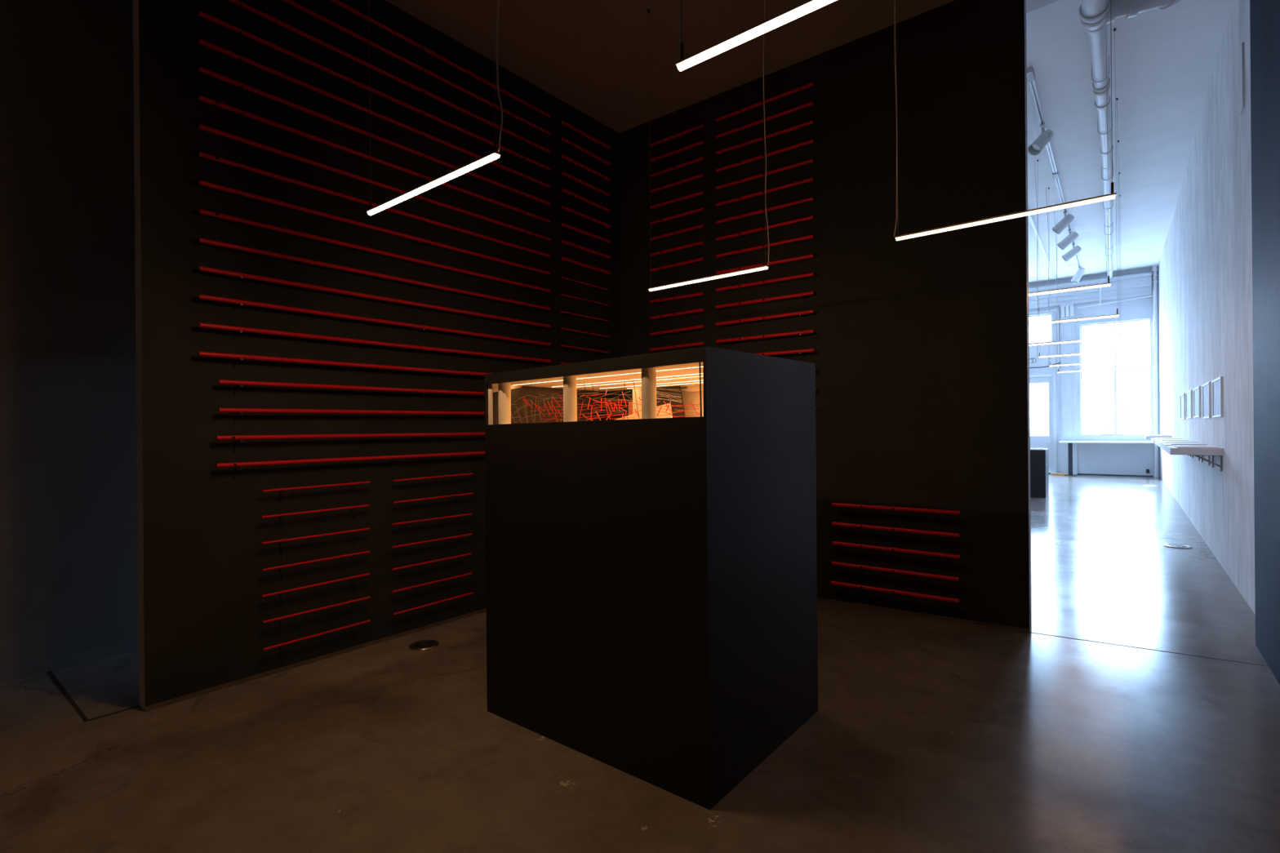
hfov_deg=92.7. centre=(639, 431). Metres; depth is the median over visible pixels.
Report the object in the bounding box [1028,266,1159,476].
wall
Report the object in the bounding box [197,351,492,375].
rod
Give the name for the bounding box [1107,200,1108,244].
pendant lamp
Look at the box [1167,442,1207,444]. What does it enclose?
display tray
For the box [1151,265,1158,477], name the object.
pipe
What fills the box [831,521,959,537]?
rod
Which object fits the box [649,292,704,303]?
rod
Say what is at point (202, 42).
rod
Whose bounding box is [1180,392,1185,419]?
framed print
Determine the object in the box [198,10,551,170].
rod
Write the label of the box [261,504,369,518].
rod
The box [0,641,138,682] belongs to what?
baseboard
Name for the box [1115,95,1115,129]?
pendant lamp
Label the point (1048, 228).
pendant lamp
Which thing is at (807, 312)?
rod
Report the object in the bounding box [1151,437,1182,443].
wall shelf
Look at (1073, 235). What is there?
spotlight
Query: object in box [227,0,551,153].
rod
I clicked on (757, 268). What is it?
diffuser
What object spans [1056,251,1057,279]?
pendant lamp
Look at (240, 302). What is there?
rod
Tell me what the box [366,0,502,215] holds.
pendant lamp
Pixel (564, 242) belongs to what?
rod
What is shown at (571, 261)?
rod
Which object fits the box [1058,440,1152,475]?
window bench
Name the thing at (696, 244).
rod
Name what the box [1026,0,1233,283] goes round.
ceiling
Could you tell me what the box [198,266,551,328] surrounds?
rod
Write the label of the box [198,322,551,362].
rod
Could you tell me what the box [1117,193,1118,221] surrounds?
pendant lamp
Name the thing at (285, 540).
rod
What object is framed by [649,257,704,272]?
rod
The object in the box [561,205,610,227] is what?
rod
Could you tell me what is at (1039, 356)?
diffuser
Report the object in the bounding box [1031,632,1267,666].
trim
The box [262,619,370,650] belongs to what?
rod
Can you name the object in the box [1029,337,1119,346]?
diffuser
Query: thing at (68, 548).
wall
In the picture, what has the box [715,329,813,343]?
rod
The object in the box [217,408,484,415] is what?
rod
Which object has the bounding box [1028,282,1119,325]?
pendant lamp
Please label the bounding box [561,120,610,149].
rod
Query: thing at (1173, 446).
display tray
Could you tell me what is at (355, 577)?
rod
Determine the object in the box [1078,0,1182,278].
drain pipe
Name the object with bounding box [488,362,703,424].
model room
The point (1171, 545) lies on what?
floor outlet
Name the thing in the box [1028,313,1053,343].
window
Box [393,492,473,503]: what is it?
rod
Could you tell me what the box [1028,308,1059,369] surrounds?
trim
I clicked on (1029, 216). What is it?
track
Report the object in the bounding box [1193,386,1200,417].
framed print
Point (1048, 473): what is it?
baseboard
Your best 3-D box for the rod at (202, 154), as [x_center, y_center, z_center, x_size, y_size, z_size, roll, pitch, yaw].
[-1.411,-1.338,3.822,0.074,0.054,2.296,0,0,38]
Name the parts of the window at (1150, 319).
sill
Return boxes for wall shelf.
[1144,435,1172,439]
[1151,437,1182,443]
[1154,439,1191,456]
[1157,440,1199,460]
[1161,442,1209,465]
[1165,444,1222,471]
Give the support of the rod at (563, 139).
attached to the wall at (202, 530)
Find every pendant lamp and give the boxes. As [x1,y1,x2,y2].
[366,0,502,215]
[647,0,769,291]
[675,0,835,71]
[893,0,1115,240]
[1028,275,1111,296]
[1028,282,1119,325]
[1029,332,1120,346]
[1035,172,1038,195]
[1036,243,1039,287]
[1037,346,1121,357]
[1048,228,1049,309]
[1048,319,1050,347]
[1048,350,1122,366]
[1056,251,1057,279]
[1056,356,1122,373]
[1106,13,1106,57]
[1106,106,1107,151]
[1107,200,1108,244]
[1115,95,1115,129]
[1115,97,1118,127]
[1115,189,1116,223]
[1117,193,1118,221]
[1118,286,1119,314]
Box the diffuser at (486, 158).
[367,153,499,215]
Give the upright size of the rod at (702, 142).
0.046 m
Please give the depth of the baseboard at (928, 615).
4.05 m
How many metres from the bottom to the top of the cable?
0.131 m
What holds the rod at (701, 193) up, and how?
attached to the wall at (921, 344)
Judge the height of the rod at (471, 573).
0.023 m
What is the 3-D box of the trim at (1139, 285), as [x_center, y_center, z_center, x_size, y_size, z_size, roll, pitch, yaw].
[10.928,-3.716,16.943,5.030,0.540,0.240,0,0,39]
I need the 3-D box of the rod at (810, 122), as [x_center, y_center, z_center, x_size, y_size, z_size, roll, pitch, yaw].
[0.944,-2.235,4.663,0.789,0.050,0.076,-1,0,35]
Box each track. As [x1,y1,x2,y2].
[1026,66,1083,276]
[1027,208,1056,279]
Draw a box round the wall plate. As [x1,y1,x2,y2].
[1239,41,1244,115]
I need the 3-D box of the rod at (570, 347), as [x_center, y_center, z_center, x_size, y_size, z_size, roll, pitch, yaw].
[-0.463,-0.679,5.050,0.069,0.022,0.573,0,0,38]
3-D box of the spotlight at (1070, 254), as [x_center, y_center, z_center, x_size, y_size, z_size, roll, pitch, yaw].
[8.777,-3.646,12.409,0.338,0.342,0.170,0,0,29]
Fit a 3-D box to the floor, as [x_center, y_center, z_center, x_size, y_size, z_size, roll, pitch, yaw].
[3.906,1.316,7.971,5.770,0.200,23.120,0,0,39]
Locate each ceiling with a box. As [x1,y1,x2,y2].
[386,0,955,133]
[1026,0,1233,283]
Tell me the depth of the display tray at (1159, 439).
8.38 m
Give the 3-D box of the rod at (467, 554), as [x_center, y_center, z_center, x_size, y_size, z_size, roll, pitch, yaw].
[-1.330,0.830,3.907,0.069,0.022,0.572,0,0,38]
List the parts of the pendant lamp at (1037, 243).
power cord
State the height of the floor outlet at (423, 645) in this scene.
0.012 m
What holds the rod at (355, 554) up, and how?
attached to the wall at (202, 530)
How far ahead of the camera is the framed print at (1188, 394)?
8.01 m
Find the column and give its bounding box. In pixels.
[1059,316,1077,474]
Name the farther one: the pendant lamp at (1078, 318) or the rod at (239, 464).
the pendant lamp at (1078, 318)
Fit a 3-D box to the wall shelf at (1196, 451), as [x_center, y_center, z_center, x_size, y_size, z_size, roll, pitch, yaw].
[5.239,0.241,5.787,0.349,0.216,0.860,0,0,39]
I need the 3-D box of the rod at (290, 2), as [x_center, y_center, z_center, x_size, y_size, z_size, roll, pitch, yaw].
[-1.413,-2.288,3.830,0.074,0.059,2.300,0,0,38]
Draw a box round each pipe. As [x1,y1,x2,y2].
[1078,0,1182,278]
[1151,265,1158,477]
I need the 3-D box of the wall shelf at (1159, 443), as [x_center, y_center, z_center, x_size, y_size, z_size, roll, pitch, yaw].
[6.608,0.222,7.497,0.341,0.216,1.040,0,0,39]
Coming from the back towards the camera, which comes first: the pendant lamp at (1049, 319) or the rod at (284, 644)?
the pendant lamp at (1049, 319)
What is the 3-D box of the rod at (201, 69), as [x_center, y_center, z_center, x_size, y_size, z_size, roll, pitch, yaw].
[-1.412,-1.744,3.825,0.074,0.055,2.298,0,0,38]
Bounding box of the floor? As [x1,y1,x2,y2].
[0,473,1279,852]
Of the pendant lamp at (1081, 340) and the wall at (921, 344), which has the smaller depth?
the wall at (921, 344)
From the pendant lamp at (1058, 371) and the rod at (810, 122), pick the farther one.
the pendant lamp at (1058, 371)
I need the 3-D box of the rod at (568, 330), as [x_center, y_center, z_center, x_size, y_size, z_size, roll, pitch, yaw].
[-0.463,-0.816,5.051,0.069,0.022,0.574,0,0,38]
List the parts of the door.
panel moulding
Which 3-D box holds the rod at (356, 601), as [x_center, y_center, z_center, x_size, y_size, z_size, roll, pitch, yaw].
[-1.763,0.972,3.343,0.069,0.024,0.567,0,0,38]
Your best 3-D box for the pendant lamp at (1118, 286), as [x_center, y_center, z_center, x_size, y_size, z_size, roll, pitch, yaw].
[4.836,-1.327,6.162,0.005,0.271,0.023,0,0,39]
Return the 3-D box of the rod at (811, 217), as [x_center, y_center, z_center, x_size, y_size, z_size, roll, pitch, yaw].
[0.945,-1.547,4.667,0.790,0.047,0.076,-1,0,35]
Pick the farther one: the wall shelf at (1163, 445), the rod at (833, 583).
the wall shelf at (1163, 445)
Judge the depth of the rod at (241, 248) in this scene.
3.50 m
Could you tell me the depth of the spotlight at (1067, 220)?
10.02 m
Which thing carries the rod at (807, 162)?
attached to the wall at (921, 344)
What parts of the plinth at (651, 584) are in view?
panel, panel, panel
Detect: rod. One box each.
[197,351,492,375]
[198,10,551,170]
[198,38,551,187]
[198,66,551,205]
[198,94,551,222]
[198,124,551,240]
[198,151,551,257]
[198,179,551,275]
[198,208,551,292]
[198,237,551,310]
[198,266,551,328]
[198,293,551,346]
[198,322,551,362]
[215,432,484,441]
[215,451,484,468]
[217,379,484,395]
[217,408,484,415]
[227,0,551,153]
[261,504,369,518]
[261,528,369,544]
[262,481,369,492]
[262,551,369,571]
[262,573,369,597]
[262,596,370,623]
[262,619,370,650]
[282,0,551,135]
[329,0,551,117]
[391,513,471,525]
[391,533,471,548]
[391,552,471,570]
[391,572,472,592]
[392,472,472,481]
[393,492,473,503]
[393,591,473,615]
[560,276,608,290]
[560,293,608,306]
[560,311,608,321]
[560,327,608,337]
[560,344,608,353]
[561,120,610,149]
[561,137,610,165]
[561,154,610,181]
[561,171,610,196]
[561,187,610,212]
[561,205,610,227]
[561,222,610,243]
[561,240,610,258]
[561,256,610,274]
[649,124,704,146]
[649,140,704,162]
[649,156,704,177]
[649,207,704,225]
[649,224,704,240]
[649,240,704,257]
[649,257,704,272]
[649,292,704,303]
[649,308,704,319]
[649,324,704,336]
[649,342,704,351]
[650,173,704,193]
[650,191,704,209]
[715,81,813,121]
[715,101,813,138]
[715,120,813,155]
[715,138,813,172]
[715,158,813,189]
[715,177,813,206]
[715,196,813,223]
[715,215,813,240]
[715,234,813,257]
[715,253,813,274]
[715,272,813,291]
[715,291,813,308]
[715,309,813,325]
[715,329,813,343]
[755,348,814,355]
[831,502,959,515]
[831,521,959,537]
[831,560,959,581]
[831,580,959,603]
[832,541,959,559]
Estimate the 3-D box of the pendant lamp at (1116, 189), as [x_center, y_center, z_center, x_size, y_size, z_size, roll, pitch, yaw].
[3.859,-1.823,4.942,0.005,0.270,0.023,0,0,39]
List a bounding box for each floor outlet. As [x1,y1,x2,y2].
[408,640,438,650]
[1163,543,1192,548]
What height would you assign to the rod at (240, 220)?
0.057 m
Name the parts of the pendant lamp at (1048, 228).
power cord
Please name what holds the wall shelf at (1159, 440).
attached to the wall at (1205, 267)
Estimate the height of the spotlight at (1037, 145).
0.331 m
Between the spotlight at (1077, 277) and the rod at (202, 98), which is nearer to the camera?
the rod at (202, 98)
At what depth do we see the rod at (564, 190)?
5.03 m
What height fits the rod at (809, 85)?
0.060 m
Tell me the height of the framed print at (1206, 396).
0.360 m
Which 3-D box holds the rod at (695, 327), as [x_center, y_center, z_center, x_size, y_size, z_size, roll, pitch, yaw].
[0.311,-0.845,5.110,0.518,0.046,0.076,-1,0,35]
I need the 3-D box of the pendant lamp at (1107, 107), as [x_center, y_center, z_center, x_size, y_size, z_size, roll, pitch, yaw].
[2.968,-1.920,3.874,0.005,0.274,0.023,0,0,39]
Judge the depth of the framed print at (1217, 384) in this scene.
5.56 m
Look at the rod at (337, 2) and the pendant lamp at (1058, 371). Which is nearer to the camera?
the rod at (337, 2)
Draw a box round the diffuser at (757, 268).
[648,266,768,291]
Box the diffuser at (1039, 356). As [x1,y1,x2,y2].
[1038,351,1120,357]
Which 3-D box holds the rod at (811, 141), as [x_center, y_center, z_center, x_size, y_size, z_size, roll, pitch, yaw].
[0.944,-2.097,4.664,0.790,0.051,0.076,-1,0,35]
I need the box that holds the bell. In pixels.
[1029,357,1035,363]
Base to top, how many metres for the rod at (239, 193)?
0.054 m
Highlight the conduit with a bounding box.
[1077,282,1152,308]
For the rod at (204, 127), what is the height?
0.053 m
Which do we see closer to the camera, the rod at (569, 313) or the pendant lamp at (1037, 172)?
the rod at (569, 313)
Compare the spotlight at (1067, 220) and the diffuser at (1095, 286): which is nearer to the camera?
the diffuser at (1095, 286)
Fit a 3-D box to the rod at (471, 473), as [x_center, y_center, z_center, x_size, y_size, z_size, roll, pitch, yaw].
[-1.326,0.293,3.917,0.069,0.028,0.575,0,0,38]
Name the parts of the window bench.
leg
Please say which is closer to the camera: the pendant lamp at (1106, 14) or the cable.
the pendant lamp at (1106, 14)
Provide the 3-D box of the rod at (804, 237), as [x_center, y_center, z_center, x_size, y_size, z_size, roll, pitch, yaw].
[0.945,-1.411,4.668,0.790,0.044,0.076,-1,0,35]
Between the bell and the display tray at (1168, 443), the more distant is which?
the bell
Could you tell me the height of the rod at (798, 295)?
0.039 m
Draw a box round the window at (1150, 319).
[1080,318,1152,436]
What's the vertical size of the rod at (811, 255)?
0.038 m
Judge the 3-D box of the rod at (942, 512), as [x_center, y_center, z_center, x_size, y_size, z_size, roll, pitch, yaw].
[1.720,0.522,4.143,0.812,0.041,0.077,-1,0,35]
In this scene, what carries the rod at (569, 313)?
attached to the wall at (202, 530)
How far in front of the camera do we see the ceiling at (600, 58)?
4.20 m
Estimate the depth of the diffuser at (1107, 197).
2.61 m
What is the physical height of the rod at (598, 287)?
0.023 m
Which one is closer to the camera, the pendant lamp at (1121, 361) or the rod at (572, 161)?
the rod at (572, 161)
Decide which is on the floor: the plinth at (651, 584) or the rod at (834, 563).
the plinth at (651, 584)
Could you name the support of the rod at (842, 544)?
attached to the wall at (921, 344)
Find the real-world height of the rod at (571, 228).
0.040 m
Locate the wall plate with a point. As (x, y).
(1242, 62)
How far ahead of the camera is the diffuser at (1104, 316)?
5.12 m
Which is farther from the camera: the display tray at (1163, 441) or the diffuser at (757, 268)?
the display tray at (1163, 441)
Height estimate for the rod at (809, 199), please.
0.046 m
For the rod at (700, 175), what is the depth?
5.07 m
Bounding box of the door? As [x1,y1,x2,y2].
[1029,371,1057,472]
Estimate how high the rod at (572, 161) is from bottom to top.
0.039 m
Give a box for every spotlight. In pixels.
[1027,122,1053,155]
[1051,211,1074,234]
[1057,229,1078,249]
[1061,243,1081,262]
[1071,266,1085,283]
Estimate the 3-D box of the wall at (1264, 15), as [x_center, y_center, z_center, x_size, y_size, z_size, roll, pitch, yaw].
[1.199,-0.935,0.527,0.090,4.350,7.530,0,0,39]
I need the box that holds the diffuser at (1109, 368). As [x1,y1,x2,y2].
[1057,368,1122,373]
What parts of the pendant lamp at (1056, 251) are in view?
power cord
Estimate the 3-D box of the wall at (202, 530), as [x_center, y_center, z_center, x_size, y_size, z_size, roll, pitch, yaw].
[-1.256,-0.714,4.161,0.100,3.950,3.436,0,0,38]
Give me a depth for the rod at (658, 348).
5.08 m
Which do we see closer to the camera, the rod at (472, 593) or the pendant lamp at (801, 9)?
the pendant lamp at (801, 9)
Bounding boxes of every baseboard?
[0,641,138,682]
[144,608,486,711]
[817,597,1029,632]
[1048,472,1153,476]
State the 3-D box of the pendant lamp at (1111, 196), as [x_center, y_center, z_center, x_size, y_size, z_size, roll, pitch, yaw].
[1.526,-1.851,2.658,0.853,1.874,0.023,0,0,39]
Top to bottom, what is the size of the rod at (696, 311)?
0.042 m
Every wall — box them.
[0,0,138,671]
[133,0,621,711]
[619,0,1031,632]
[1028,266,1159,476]
[1158,0,1255,614]
[1249,0,1279,684]
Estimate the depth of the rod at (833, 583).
4.11 m
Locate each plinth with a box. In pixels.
[484,346,817,810]
[1030,448,1048,497]
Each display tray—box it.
[1155,437,1182,439]
[1159,439,1189,440]
[1163,440,1197,442]
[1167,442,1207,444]
[1172,444,1218,448]
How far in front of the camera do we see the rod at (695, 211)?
5.07 m
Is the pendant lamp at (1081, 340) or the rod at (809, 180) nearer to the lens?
the rod at (809, 180)
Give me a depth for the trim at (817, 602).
4.02 m
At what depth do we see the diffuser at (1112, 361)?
8.60 m
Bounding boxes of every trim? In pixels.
[47,671,139,722]
[817,601,1029,635]
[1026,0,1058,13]
[1028,271,1151,309]
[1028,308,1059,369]
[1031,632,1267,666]
[1050,472,1069,475]
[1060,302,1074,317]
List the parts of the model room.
model panel, black rod, model post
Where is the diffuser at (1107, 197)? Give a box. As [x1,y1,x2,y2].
[895,194,1115,240]
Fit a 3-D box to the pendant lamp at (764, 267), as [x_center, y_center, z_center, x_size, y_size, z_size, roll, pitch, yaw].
[0.386,-1.819,3.644,0.853,1.829,0.023,0,0,39]
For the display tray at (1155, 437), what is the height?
0.010 m
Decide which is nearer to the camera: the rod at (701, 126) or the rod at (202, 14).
the rod at (202, 14)
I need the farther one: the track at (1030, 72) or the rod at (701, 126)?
the track at (1030, 72)
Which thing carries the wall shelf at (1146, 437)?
attached to the wall at (1205, 267)
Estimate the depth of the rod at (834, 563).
4.11 m
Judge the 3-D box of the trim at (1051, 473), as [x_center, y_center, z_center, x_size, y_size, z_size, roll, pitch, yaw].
[11.225,1.127,16.253,0.470,0.050,0.240,0,0,39]
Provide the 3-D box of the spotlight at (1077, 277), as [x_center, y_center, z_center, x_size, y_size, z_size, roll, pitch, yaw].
[10.671,-3.825,14.859,0.294,0.390,0.197,0,0,39]
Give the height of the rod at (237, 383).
0.050 m
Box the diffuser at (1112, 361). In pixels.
[1049,360,1121,366]
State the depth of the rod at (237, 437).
3.41 m
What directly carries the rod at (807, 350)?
attached to the wall at (921, 344)
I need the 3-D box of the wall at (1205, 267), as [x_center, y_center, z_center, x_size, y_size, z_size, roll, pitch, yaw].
[8.224,-1.822,9.034,0.300,6.000,16.000,0,0,39]
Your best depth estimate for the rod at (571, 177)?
5.04 m
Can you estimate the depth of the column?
16.54 m
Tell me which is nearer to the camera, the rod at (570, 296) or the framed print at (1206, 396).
the rod at (570, 296)
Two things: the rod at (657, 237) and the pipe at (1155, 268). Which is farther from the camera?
the pipe at (1155, 268)
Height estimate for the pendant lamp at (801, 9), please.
1.836 m
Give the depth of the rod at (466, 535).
3.87 m
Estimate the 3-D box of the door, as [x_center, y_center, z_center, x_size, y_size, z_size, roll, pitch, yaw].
[11.159,-0.247,17.051,0.810,2.800,0.220,0,0,39]
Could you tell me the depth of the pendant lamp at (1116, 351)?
7.49 m
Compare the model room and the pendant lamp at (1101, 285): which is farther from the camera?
the pendant lamp at (1101, 285)
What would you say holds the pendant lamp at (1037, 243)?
hanging from the ceiling at (1164, 60)
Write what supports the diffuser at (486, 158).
attached to the pendant lamp at (494, 155)
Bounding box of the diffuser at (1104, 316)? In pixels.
[1028,315,1118,325]
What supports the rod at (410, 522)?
attached to the wall at (202, 530)
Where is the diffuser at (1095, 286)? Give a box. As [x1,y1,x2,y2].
[1028,284,1110,296]
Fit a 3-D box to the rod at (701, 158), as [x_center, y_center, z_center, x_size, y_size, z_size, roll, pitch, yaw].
[0.313,-2.204,5.101,0.512,0.049,0.076,-1,0,35]
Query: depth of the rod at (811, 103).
4.62 m
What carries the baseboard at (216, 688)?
attached to the wall at (202, 530)
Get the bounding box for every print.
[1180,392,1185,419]
[1186,390,1192,418]
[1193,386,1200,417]
[1202,382,1211,418]
[1212,376,1222,417]
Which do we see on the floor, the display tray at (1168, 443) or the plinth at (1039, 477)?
the plinth at (1039, 477)
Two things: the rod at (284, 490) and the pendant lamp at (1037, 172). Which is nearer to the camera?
the rod at (284, 490)
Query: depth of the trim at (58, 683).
2.84 m
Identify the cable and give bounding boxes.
[1029,362,1060,368]
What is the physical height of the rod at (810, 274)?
0.038 m
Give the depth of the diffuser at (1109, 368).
9.62 m

